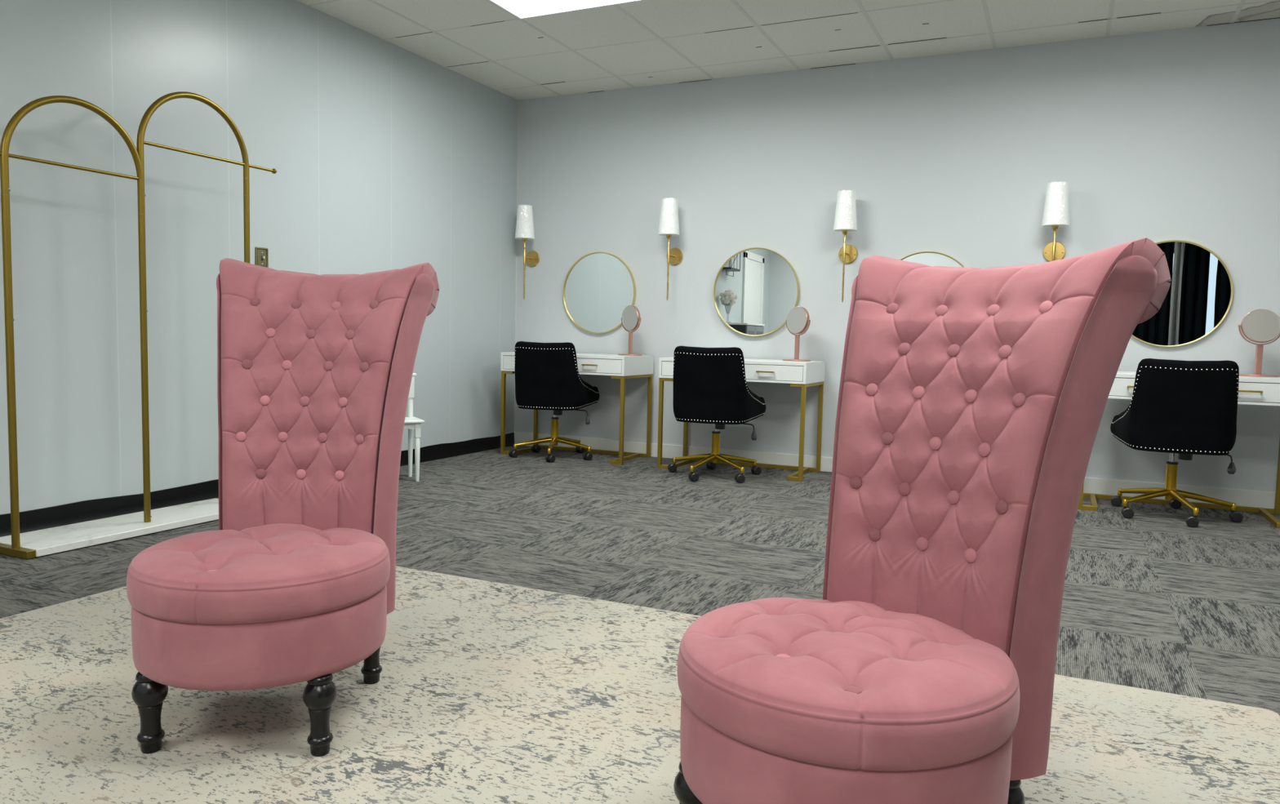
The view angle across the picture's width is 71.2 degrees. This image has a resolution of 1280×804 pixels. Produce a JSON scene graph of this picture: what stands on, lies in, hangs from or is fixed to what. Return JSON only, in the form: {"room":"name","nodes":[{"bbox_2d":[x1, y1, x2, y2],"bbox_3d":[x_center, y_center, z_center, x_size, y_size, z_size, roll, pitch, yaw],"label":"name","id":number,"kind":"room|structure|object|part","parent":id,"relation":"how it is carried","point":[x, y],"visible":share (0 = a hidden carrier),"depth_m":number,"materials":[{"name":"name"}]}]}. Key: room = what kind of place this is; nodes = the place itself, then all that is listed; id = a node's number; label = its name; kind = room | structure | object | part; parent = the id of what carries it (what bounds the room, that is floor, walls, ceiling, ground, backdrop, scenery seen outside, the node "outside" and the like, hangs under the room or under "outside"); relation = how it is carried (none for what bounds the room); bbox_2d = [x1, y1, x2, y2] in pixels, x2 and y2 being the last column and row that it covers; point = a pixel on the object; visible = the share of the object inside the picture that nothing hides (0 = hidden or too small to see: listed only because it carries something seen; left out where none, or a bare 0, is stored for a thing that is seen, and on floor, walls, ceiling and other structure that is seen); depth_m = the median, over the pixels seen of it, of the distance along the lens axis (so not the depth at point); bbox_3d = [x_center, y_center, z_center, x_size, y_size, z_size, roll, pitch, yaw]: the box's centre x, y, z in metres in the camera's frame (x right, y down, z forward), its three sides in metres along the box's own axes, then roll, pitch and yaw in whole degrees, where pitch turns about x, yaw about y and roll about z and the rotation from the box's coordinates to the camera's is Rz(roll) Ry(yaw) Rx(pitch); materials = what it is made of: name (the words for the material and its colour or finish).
{"room":"dressing room","nodes":[
{"label":"dressing room","id":0,"kind":"room"},
{"bbox_2d":[0,0,518,514],"bbox_3d":[-2.733,-0.831,3.437,0.120,2.812,8.240,3,5,25],"label":"wall","id":1,"kind":"structure","parent":0,"point":[385,156],"depth_m":4.45,"materials":[{"name":"grey paint"}]},
{"bbox_2d":[0,432,515,537],"bbox_3d":[-2.699,0.519,3.507,0.022,0.110,8.000,3,5,25],"label":"baseboard","id":2,"kind":"structure","parent":1,"relation":"attached to","point":[33,520],"depth_m":4.21,"materials":[{"name":"black rubber"}]},
{"bbox_2d":[254,246,268,267],"bbox_3d":[-2.023,-0.771,4.790,0.022,0.115,0.082,3,5,25],"label":"light switch","id":3,"kind":"object","parent":1,"relation":"attached to","point":[261,253],"visible":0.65,"depth_m":4.79,"materials":[{"name":"gold metal"}]},
{"bbox_2d":[0,445,1279,715],"bbox_3d":[0.544,0.810,1.993,7.440,0.100,8.240,3,5,25],"label":"floor","id":4,"kind":"structure","parent":0,"point":[1153,601],"depth_m":3.65,"materials":[{"name":"carpet"}]},
{"bbox_2d":[0,91,276,559],"bbox_3d":[-2.192,-0.409,3.858,0.335,1.928,1.450,3,5,25],"label":"clothes rack","id":5,"kind":"object","parent":4,"relation":"on","point":[31,544],"visible":0.98,"depth_m":3.72,"materials":[{"name":"gold metal"}]},
{"bbox_2d":[404,373,424,481],"bbox_3d":[-1.475,0.150,5.296,0.338,0.634,0.242,-1,5,-27],"label":"wooden chair","id":6,"kind":"object","parent":4,"relation":"on","point":[411,423],"visible":0.41,"depth_m":5.32,"materials":[{"name":"white paint"}]},
{"bbox_3d":[-1.401,0.208,5.450,0.033,0.500,0.033,-1,5,-27],"label":"leg","id":7,"kind":"part","parent":6,"relation":"part of","materials":[{"name":"white paint"}]},
{"bbox_3d":[-1.392,-0.088,5.424,0.036,0.141,0.040,-1,5,-27],"label":"post","id":8,"kind":"part","parent":6,"relation":"part of","materials":[{"name":"white paint"}]},
{"bbox_3d":[-1.474,0.110,5.293,0.338,0.016,0.242,-1,5,-27],"label":"seat","id":9,"kind":"part","parent":6,"relation":"part of","materials":[{"name":"white paint"}]},
{"bbox_3d":[-1.319,0.339,5.294,0.031,0.266,0.031,-1,5,-27],"label":"leg","id":10,"kind":"part","parent":6,"relation":"part of","materials":[{"name":"white paint"}]},
{"bbox_2d":[508,341,599,462],"bbox_3d":[-0.611,-0.018,6.451,0.603,0.835,0.627,2,4,11],"label":"office chair","id":11,"kind":"object","parent":4,"relation":"on","point":[547,375],"visible":1,"depth_m":6.18,"materials":[{"name":"black fabric"}]},
{"bbox_3d":[-0.768,0.295,6.439,0.284,0.086,0.037,0,4,-15],"label":"arm","id":12,"kind":"part","parent":11,"relation":"part of","materials":[{"name":"gold metal"}]},
{"bbox_3d":[-0.621,0.307,6.325,0.037,0.086,0.284,1,4,1],"label":"arm","id":13,"kind":"part","parent":11,"relation":"part of","materials":[{"name":"gold metal"}]},
{"bbox_3d":[-0.621,-0.225,6.367,0.568,0.330,0.486,2,4,11],"label":"nailhead trim","id":14,"kind":"part","parent":11,"relation":"part of","materials":[{"name":"silver metal"}]},
{"bbox_3d":[-0.622,-0.193,6.372,0.572,0.473,0.489,2,4,11],"label":"backrest","id":15,"kind":"part","parent":11,"relation":"part of","materials":[{"name":"black fabric"}]},
{"bbox_3d":[-0.623,0.010,6.405,0.560,0.038,0.424,2,4,11],"label":"nailhead trim","id":16,"kind":"part","parent":11,"relation":"part of","materials":[{"name":"silver metal"}]},
{"bbox_3d":[-0.586,0.064,6.370,0.064,0.056,0.064,2,4,11],"label":"tension knob","id":17,"kind":"part","parent":11,"relation":"part of","materials":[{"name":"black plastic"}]},
{"bbox_3d":[-0.534,0.288,6.609,0.037,0.086,0.284,4,5,33],"label":"arm","id":18,"kind":"part","parent":11,"relation":"part of","materials":[{"name":"gold metal"}]},
{"bbox_3d":[-0.477,0.303,6.417,0.284,0.086,0.037,3,5,24],"label":"arm","id":19,"kind":"part","parent":11,"relation":"part of","materials":[{"name":"gold metal"}]},
{"bbox_3d":[-0.373,0.129,6.362,0.036,0.064,0.036,4,5,34],"label":"lever knob","id":20,"kind":"part","parent":11,"relation":"part of","materials":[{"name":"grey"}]},
{"bbox_2d":[500,351,653,465],"bbox_3d":[-0.471,0.023,6.537,1.005,0.749,0.512,3,5,25],"label":"vanity desk","id":21,"kind":"object","parent":4,"relation":"on","point":[622,367],"visible":0.68,"depth_m":6.35,"materials":[{"name":"white paint"}]},
{"bbox_3d":[-0.776,-0.278,6.420,0.479,0.094,0.018,3,5,25],"label":"drawer","id":22,"kind":"part","parent":21,"relation":"part of","materials":[{"name":"white paint"}]},
{"bbox_3d":[-0.874,0.066,6.744,0.099,0.615,0.476,3,5,25],"label":"leg frame","id":23,"kind":"part","parent":21,"relation":"part of","materials":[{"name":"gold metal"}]},
{"bbox_3d":[-0.552,-0.267,6.331,0.966,0.099,0.008,3,5,25],"label":"panel","id":24,"kind":"part","parent":21,"relation":"part of","materials":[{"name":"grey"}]},
{"bbox_3d":[-0.350,-0.257,6.194,0.114,0.009,0.030,3,5,25],"label":"handle","id":25,"kind":"part","parent":21,"relation":"part of","materials":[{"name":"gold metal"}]},
{"bbox_3d":[-0.340,-0.254,6.215,0.479,0.094,0.018,3,5,25],"label":"drawer","id":26,"kind":"part","parent":21,"relation":"part of","materials":[{"name":"white paint"}]},
{"bbox_2d":[617,305,642,355],"bbox_3d":[-0.066,-0.514,6.407,0.156,0.358,0.208,-2,6,-41],"label":"mirror","id":27,"kind":"object","parent":21,"relation":"on","point":[630,319],"visible":1,"depth_m":6.39,"materials":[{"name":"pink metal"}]},
{"bbox_3d":[-0.068,-0.424,6.414,0.018,0.158,0.031,-2,6,-41],"label":"stem","id":28,"kind":"part","parent":27,"relation":"part of","materials":[{"name":"pink metal"}]},
{"bbox_3d":[-0.061,0.113,6.363,0.099,0.615,0.476,3,5,25],"label":"leg frame","id":29,"kind":"part","parent":21,"relation":"part of","materials":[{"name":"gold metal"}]},
{"bbox_2d":[0,565,1279,803],"bbox_3d":[-0.761,0.786,1.177,3.340,0.012,3.815,3,5,25],"label":"area rug","id":30,"kind":"object","parent":4,"relation":"on","point":[486,692],"visible":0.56,"depth_m":2.02,"materials":[{"name":"beige carpet"}]},
{"bbox_2d":[126,257,439,756],"bbox_3d":[-0.834,0.177,2.103,0.556,1.061,0.784,1,4,-1],"label":"chair","id":31,"kind":"object","parent":30,"relation":"on","point":[295,583],"visible":1,"depth_m":2.18,"materials":[{"name":"pink fabric"}]},
{"bbox_3d":[-1.014,0.640,1.851,0.067,0.167,0.067,1,4,-1],"label":"leg","id":32,"kind":"part","parent":31,"relation":"part of","materials":[{"name":"black wood"}]},
{"bbox_2d":[126,523,390,624],"bbox_3d":[-0.837,0.360,1.994,0.538,0.111,0.538,1,4,-1],"label":"seat cushion","id":33,"kind":"object","parent":31,"relation":"on","point":[233,573],"depth_m":1.82,"materials":[{"name":"pink fabric"}]},
{"bbox_3d":[-0.840,0.484,2.003,0.523,0.144,0.523,1,4,-1],"label":"seat","id":34,"kind":"part","parent":31,"relation":"part of","materials":[{"name":"pink fabric"}]},
{"bbox_3d":[-0.664,0.647,1.855,0.067,0.167,0.067,1,4,-1],"label":"leg","id":35,"kind":"part","parent":31,"relation":"part of","materials":[{"name":"black wood"}]},
{"bbox_3d":[-0.672,0.619,2.236,0.067,0.167,0.067,1,4,-1],"label":"leg","id":36,"kind":"part","parent":31,"relation":"part of","materials":[{"name":"black wood"}]},
{"bbox_2d":[673,238,1170,803],"bbox_3d":[0.428,0.248,1.528,0.784,1.061,0.557,-2,6,-40],"label":"chair","id":37,"kind":"object","parent":30,"relation":"on","point":[971,402],"visible":1,"depth_m":1.46,"materials":[{"name":"pink fabric"}]},
{"bbox_3d":[0.089,0.690,1.509,0.067,0.167,0.067,-2,6,-40],"label":"leg","id":38,"kind":"part","parent":37,"relation":"part of","materials":[{"name":"black wood"}]},
{"bbox_3d":[0.328,0.549,1.471,0.523,0.144,0.523,-2,6,-40],"label":"seat","id":39,"kind":"part","parent":37,"relation":"part of","materials":[{"name":"pink fabric"}]},
{"bbox_2d":[677,597,1019,771],"bbox_3d":[0.331,0.426,1.462,0.538,0.111,0.538,-2,6,-40],"label":"seat cushion","id":40,"kind":"object","parent":37,"relation":"on","point":[828,684],"depth_m":1.30,"materials":[{"name":"pink fabric"}]},
{"bbox_3d":[0.605,0.703,1.493,0.067,0.167,0.067,-2,6,-40],"label":"leg","id":41,"kind":"part","parent":37,"relation":"part of","materials":[{"name":"black wood"}]},
{"bbox_2d":[667,346,765,483],"bbox_3d":[0.469,0.061,5.729,0.614,0.834,0.616,3,4,18],"label":"office chair","id":42,"kind":"object","parent":4,"relation":"on","point":[710,386],"visible":1,"depth_m":5.46,"materials":[{"name":"black fabric"}]},
{"bbox_3d":[0.347,0.366,5.823,0.284,0.086,0.037,3,5,26],"label":"arm","id":43,"kind":"part","parent":42,"relation":"part of","materials":[{"name":"gold metal"}]},
{"bbox_3d":[0.394,0.381,5.630,0.037,0.086,0.284,4,5,36],"label":"arm","id":44,"kind":"part","parent":42,"relation":"part of","materials":[{"name":"gold metal"}]},
{"bbox_3d":[0.474,-0.147,5.644,0.568,0.330,0.486,3,4,18],"label":"nailhead trim","id":45,"kind":"part","parent":42,"relation":"part of","materials":[{"name":"silver metal"}]},
{"bbox_3d":[0.474,-0.115,5.649,0.572,0.473,0.489,3,4,18],"label":"backrest","id":46,"kind":"part","parent":42,"relation":"part of","materials":[{"name":"black fabric"}]},
{"bbox_3d":[0.507,0.142,5.642,0.064,0.056,0.064,3,4,18],"label":"tension knob","id":47,"kind":"part","parent":42,"relation":"part of","materials":[{"name":"black plastic"}]},
{"bbox_3d":[0.475,0.088,5.682,0.560,0.038,0.424,3,4,18],"label":"nailhead trim","id":48,"kind":"part","parent":42,"relation":"part of","materials":[{"name":"silver metal"}]},
{"bbox_3d":[0.562,0.386,5.620,0.036,0.086,0.284,-1,5,-29],"label":"arm","id":49,"kind":"part","parent":42,"relation":"part of","materials":[{"name":"gold metal"}]},
{"bbox_3d":[0.631,0.373,5.806,0.284,0.086,0.037,0,5,-19],"label":"arm","id":50,"kind":"part","parent":42,"relation":"part of","materials":[{"name":"gold metal"}]},
{"bbox_3d":[0.716,0.210,5.608,0.036,0.064,0.036,5,6,41],"label":"lever knob","id":51,"kind":"part","parent":42,"relation":"part of","materials":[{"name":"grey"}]},
{"bbox_2d":[657,357,825,481],"bbox_3d":[0.671,0.089,6.001,1.005,0.749,0.512,3,5,25],"label":"vanity desk","id":52,"kind":"object","parent":4,"relation":"on","point":[803,375],"visible":0.72,"depth_m":5.75,"materials":[{"name":"white paint"}]},
{"bbox_3d":[0.366,-0.213,5.884,0.479,0.094,0.018,3,5,25],"label":"drawer","id":53,"kind":"part","parent":52,"relation":"part of","materials":[{"name":"white paint"}]},
{"bbox_3d":[0.268,0.132,6.208,0.099,0.615,0.476,3,5,25],"label":"leg frame","id":54,"kind":"part","parent":52,"relation":"part of","materials":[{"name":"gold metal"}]},
{"bbox_3d":[0.591,-0.202,5.795,0.966,0.099,0.008,3,5,25],"label":"panel","id":55,"kind":"part","parent":52,"relation":"part of","materials":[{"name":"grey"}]},
{"bbox_3d":[0.793,-0.192,5.658,0.114,0.009,0.030,3,5,25],"label":"handle","id":56,"kind":"part","parent":52,"relation":"part of","materials":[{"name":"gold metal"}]},
{"bbox_3d":[0.802,-0.188,5.679,0.479,0.094,0.018,3,5,25],"label":"drawer","id":57,"kind":"part","parent":52,"relation":"part of","materials":[{"name":"white paint"}]},
{"bbox_2d":[782,306,810,361],"bbox_3d":[1.038,-0.451,5.889,0.156,0.359,0.208,-2,5,-37],"label":"mirror","id":58,"kind":"object","parent":52,"relation":"on","point":[797,322],"visible":1,"depth_m":5.87,"materials":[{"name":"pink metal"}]},
{"bbox_3d":[1.036,-0.360,5.896,0.018,0.158,0.031,-2,5,-37],"label":"stem","id":59,"kind":"part","parent":58,"relation":"part of","materials":[{"name":"pink metal"}]},
{"bbox_3d":[1.081,0.178,5.827,0.099,0.615,0.476,3,5,25],"label":"leg frame","id":60,"kind":"part","parent":52,"relation":"part of","materials":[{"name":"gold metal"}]},
{"bbox_2d":[1110,358,1243,527],"bbox_3d":[2.832,0.190,4.697,0.611,0.833,0.617,3,5,23],"label":"office chair","id":61,"kind":"object","parent":4,"relation":"on","point":[1186,409],"visible":1,"depth_m":4.46,"materials":[{"name":"black fabric"}]},
{"bbox_3d":[2.738,0.490,4.872,0.037,0.086,0.284,-1,5,-28],"label":"arm","id":62,"kind":"part","parent":61,"relation":"part of","materials":[{"name":"gold metal"}]},
{"bbox_3d":[2.661,0.501,4.693,0.284,0.086,0.036,0,4,-16],"label":"arm","id":63,"kind":"part","parent":61,"relation":"part of","materials":[{"name":"gold metal"}]},
{"bbox_3d":[2.795,0.216,4.665,0.560,0.038,0.424,3,5,23],"label":"nailhead trim","id":64,"kind":"part","parent":61,"relation":"part of","materials":[{"name":"silver metal"}]},
{"bbox_3d":[2.792,0.012,4.632,0.572,0.473,0.489,3,5,23],"label":"backrest","id":65,"kind":"part","parent":61,"relation":"part of","materials":[{"name":"black fabric"}]},
{"bbox_3d":[2.792,-0.019,4.628,0.568,0.330,0.486,3,5,23],"label":"nailhead trim","id":66,"kind":"part","parent":61,"relation":"part of","materials":[{"name":"silver metal"}]},
{"bbox_3d":[2.787,0.512,4.583,0.037,0.086,0.284,2,4,8],"label":"arm","id":67,"kind":"part","parent":61,"relation":"part of","materials":[{"name":"gold metal"}]},
{"bbox_3d":[2.823,0.270,4.622,0.064,0.056,0.064,3,5,23],"label":"tension knob","id":68,"kind":"part","parent":61,"relation":"part of","materials":[{"name":"black plastic"}]},
{"bbox_3d":[2.951,0.509,4.673,0.284,0.086,0.040,3,5,23],"label":"arm","id":69,"kind":"part","parent":61,"relation":"part of","materials":[{"name":"gold metal"}]},
{"bbox_3d":[3.028,0.338,4.570,0.036,0.064,0.036,1,4,1],"label":"lever knob","id":70,"kind":"part","parent":61,"relation":"part of","materials":[{"name":"grey plastic"}]},
{"bbox_2d":[1077,371,1279,528],"bbox_3d":[2.939,0.226,4.832,1.005,0.749,0.512,3,5,25],"label":"vanity desk","id":71,"kind":"object","parent":4,"relation":"on","point":[1252,390],"visible":0.44,"depth_m":4.74,"materials":[{"name":"white paint"}]},
{"bbox_3d":[2.536,0.269,5.039,0.099,0.615,0.476,3,5,25],"label":"leg frame","id":72,"kind":"part","parent":71,"relation":"part of","materials":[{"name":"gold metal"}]},
{"bbox_3d":[2.634,-0.076,4.715,0.479,0.094,0.018,3,5,25],"label":"drawer","id":73,"kind":"part","parent":71,"relation":"part of","materials":[{"name":"white paint"}]},
{"bbox_3d":[2.858,-0.064,4.625,0.966,0.099,0.008,3,5,25],"label":"panel","id":74,"kind":"part","parent":71,"relation":"part of","materials":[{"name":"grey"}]},
{"bbox_3d":[3.060,-0.054,4.489,0.114,0.009,0.030,3,5,25],"label":"handle","id":75,"kind":"part","parent":71,"relation":"part of","materials":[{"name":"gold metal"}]},
{"bbox_2d":[1238,309,1279,377],"bbox_3d":[3.304,-0.316,4.760,0.208,0.358,0.156,3,5,21],"label":"mirror","id":76,"kind":"object","parent":71,"relation":"on","point":[1258,326],"visible":0.97,"depth_m":4.75,"materials":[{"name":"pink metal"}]},
{"bbox_3d":[3.302,-0.226,4.767,0.031,0.158,0.018,3,5,21],"label":"stem","id":77,"kind":"part","parent":76,"relation":"part of","materials":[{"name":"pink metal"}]},
{"bbox_3d":[3.070,-0.051,4.510,0.479,0.094,0.018,3,5,25],"label":"drawer","id":78,"kind":"part","parent":71,"relation":"part of","materials":[{"name":"white paint"}]},
{"bbox_3d":[3.349,0.316,4.657,0.099,0.615,0.476,3,5,25],"label":"leg frame","id":79,"kind":"part","parent":71,"relation":"part of","materials":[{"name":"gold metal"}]},
{"bbox_2d":[297,0,1279,100],"bbox_3d":[0.605,-1.934,1.788,7.200,0.020,8.000,3,5,25],"label":"ceiling","id":80,"kind":"structure","parent":0,"point":[606,25],"depth_m":5.24,"materials":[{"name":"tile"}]},
{"bbox_2d":[488,0,644,19],"bbox_3d":[-0.266,-2.202,4.593,1.220,0.107,0.610,3,5,25],"label":"ceiling light","id":81,"kind":"object","parent":80,"relation":"attached to","point":[521,9],"visible":1,"depth_m":5.01,"materials":[{"name":"white plastic"}]},
{"bbox_2d":[513,0,558,6],"bbox_3d":[-0.265,-2.224,4.591,1.192,0.018,0.582,3,5,25],"label":"diffuser","id":82,"kind":"object","parent":81,"relation":"attached to","point":[516,2],"depth_m":5.04,"materials":[{"name":"white plastic"}]},
{"bbox_2d":[515,17,1279,492],"bbox_3d":[2.308,-0.877,5.549,7.200,2.812,0.120,3,5,25],"label":"wall","id":83,"kind":"structure","parent":0,"point":[1160,135],"depth_m":5.74,"materials":[{"name":"grey paint"}]},
{"bbox_2d":[514,102,518,431],"bbox_3d":[-0.972,-1.044,7.020,0.004,2.582,0.004,3,5,25],"label":"trim","id":84,"kind":"structure","parent":83,"relation":"attached to","point":[517,103],"depth_m":7.01,"materials":[{"name":"white metal"}]},
{"bbox_2d":[515,204,539,299],"bbox_3d":[-0.875,-1.145,6.861,0.154,0.714,0.197,3,5,25],"label":"wall sconce","id":85,"kind":"object","parent":83,"relation":"attached to","point":[524,227],"visible":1,"depth_m":6.79,"materials":[{"name":"white fabric"}]},
{"bbox_3d":[-0.887,-1.008,6.852,0.018,0.442,0.018,3,5,25],"label":"rod","id":86,"kind":"part","parent":85,"relation":"part of","materials":[{"name":"gold metal"}]},
{"bbox_3d":[-0.879,-1.374,6.824,0.148,0.248,0.148,3,5,25],"label":"lamp shade","id":87,"kind":"part","parent":85,"relation":"part of","materials":[{"name":"white glass"}]},
{"bbox_3d":[-0.837,-1.115,6.946,0.123,0.123,0.014,3,5,25],"label":"wall plate","id":88,"kind":"part","parent":85,"relation":"part of","materials":[{"name":"gold metal"}]},
{"bbox_2d":[562,252,635,333],"bbox_3d":[-0.310,-0.819,6.708,0.610,0.610,0.028,3,5,25],"label":"wall mirror","id":89,"kind":"object","parent":83,"relation":"attached to","point":[597,288],"visible":0.91,"depth_m":6.71,"materials":[{"name":"gold metal"}]},
{"bbox_2d":[658,198,682,300],"bbox_3d":[0.212,-1.079,6.352,0.154,0.714,0.197,3,5,25],"label":"wall sconce","id":90,"kind":"object","parent":83,"relation":"attached to","point":[668,223],"visible":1,"depth_m":6.28,"materials":[{"name":"white fabric"}]},
{"bbox_3d":[0.200,-0.942,6.342,0.018,0.442,0.018,3,5,25],"label":"rod","id":91,"kind":"part","parent":90,"relation":"part of","materials":[{"name":"gold metal"}]},
{"bbox_3d":[0.208,-1.308,6.315,0.148,0.248,0.148,3,5,25],"label":"lamp shade","id":92,"kind":"part","parent":90,"relation":"part of","materials":[{"name":"white glass"}]},
{"bbox_3d":[0.250,-1.049,6.437,0.123,0.123,0.014,3,5,25],"label":"wall plate","id":93,"kind":"part","parent":90,"relation":"part of","materials":[{"name":"gold metal"}]},
{"bbox_2d":[713,247,799,336],"bbox_3d":[0.799,-0.760,6.179,0.610,0.610,0.028,3,5,24],"label":"wall mirror","id":94,"kind":"object","parent":83,"relation":"attached to","point":[756,290],"visible":0.98,"depth_m":6.17,"materials":[{"name":"gold metal"}]},
{"bbox_2d":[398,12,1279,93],"bbox_3d":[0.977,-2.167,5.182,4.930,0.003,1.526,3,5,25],"label":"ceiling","id":95,"kind":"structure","parent":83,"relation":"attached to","point":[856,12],"depth_m":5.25,"materials":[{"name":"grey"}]},
{"bbox_2d":[833,190,857,302],"bbox_3d":[1.338,-1.008,5.824,0.154,0.714,0.197,3,5,25],"label":"wall sconce","id":96,"kind":"object","parent":83,"relation":"attached to","point":[845,222],"visible":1,"depth_m":5.75,"materials":[{"name":"white fabric"}]},
{"bbox_3d":[1.326,-0.871,5.814,0.018,0.442,0.018,3,5,25],"label":"rod","id":97,"kind":"part","parent":96,"relation":"part of","materials":[{"name":"gold metal"}]},
{"bbox_3d":[1.334,-1.237,5.787,0.148,0.248,0.148,3,5,25],"label":"lamp shade","id":98,"kind":"part","parent":96,"relation":"part of","materials":[{"name":"white glass"}]},
{"bbox_3d":[1.377,-0.979,5.909,0.123,0.123,0.014,3,5,25],"label":"wall plate","id":99,"kind":"part","parent":96,"relation":"part of","materials":[{"name":"gold metal"}]},
{"bbox_2d":[513,431,1275,508],"bbox_3d":[2.249,0.476,5.588,7.200,0.111,0.018,3,5,25],"label":"baseboard","id":100,"kind":"structure","parent":83,"relation":"attached to","point":[1248,498],"depth_m":6.08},
{"bbox_2d":[900,251,964,267],"bbox_3d":[1.823,-0.655,5.710,0.610,0.610,0.028,3,5,25],"label":"wall mirror","id":101,"kind":"object","parent":83,"relation":"attached to","point":[928,258],"visible":0.17,"depth_m":5.67,"materials":[{"name":"gold metal"}]},
{"bbox_2d":[1041,182,1069,261],"bbox_3d":[2.458,-0.934,5.299,0.154,0.714,0.197,3,5,25],"label":"wall sconce","id":102,"kind":"object","parent":83,"relation":"attached to","point":[1055,215],"visible":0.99,"depth_m":5.22,"materials":[{"name":"white fabric"}]},
{"bbox_3d":[2.497,-0.905,5.384,0.123,0.123,0.014,3,5,25],"label":"wall plate","id":103,"kind":"part","parent":102,"relation":"part of","materials":[{"name":"gold metal"}]},
{"bbox_3d":[2.446,-0.797,5.290,0.018,0.442,0.018,3,5,25],"label":"rod","id":104,"kind":"part","parent":102,"relation":"part of","materials":[{"name":"gold metal"}]},
{"bbox_3d":[2.454,-1.163,5.262,0.148,0.248,0.148,3,5,25],"label":"lamp shade","id":105,"kind":"part","parent":102,"relation":"part of","materials":[{"name":"white glass"}]},
{"bbox_2d":[1131,240,1233,346],"bbox_3d":[3.047,-0.622,5.134,0.610,0.610,0.028,3,5,25],"label":"wall mirror","id":106,"kind":"object","parent":83,"relation":"attached to","point":[1198,298],"visible":0.75,"depth_m":5.09,"materials":[{"name":"gold metal"}]}
]}

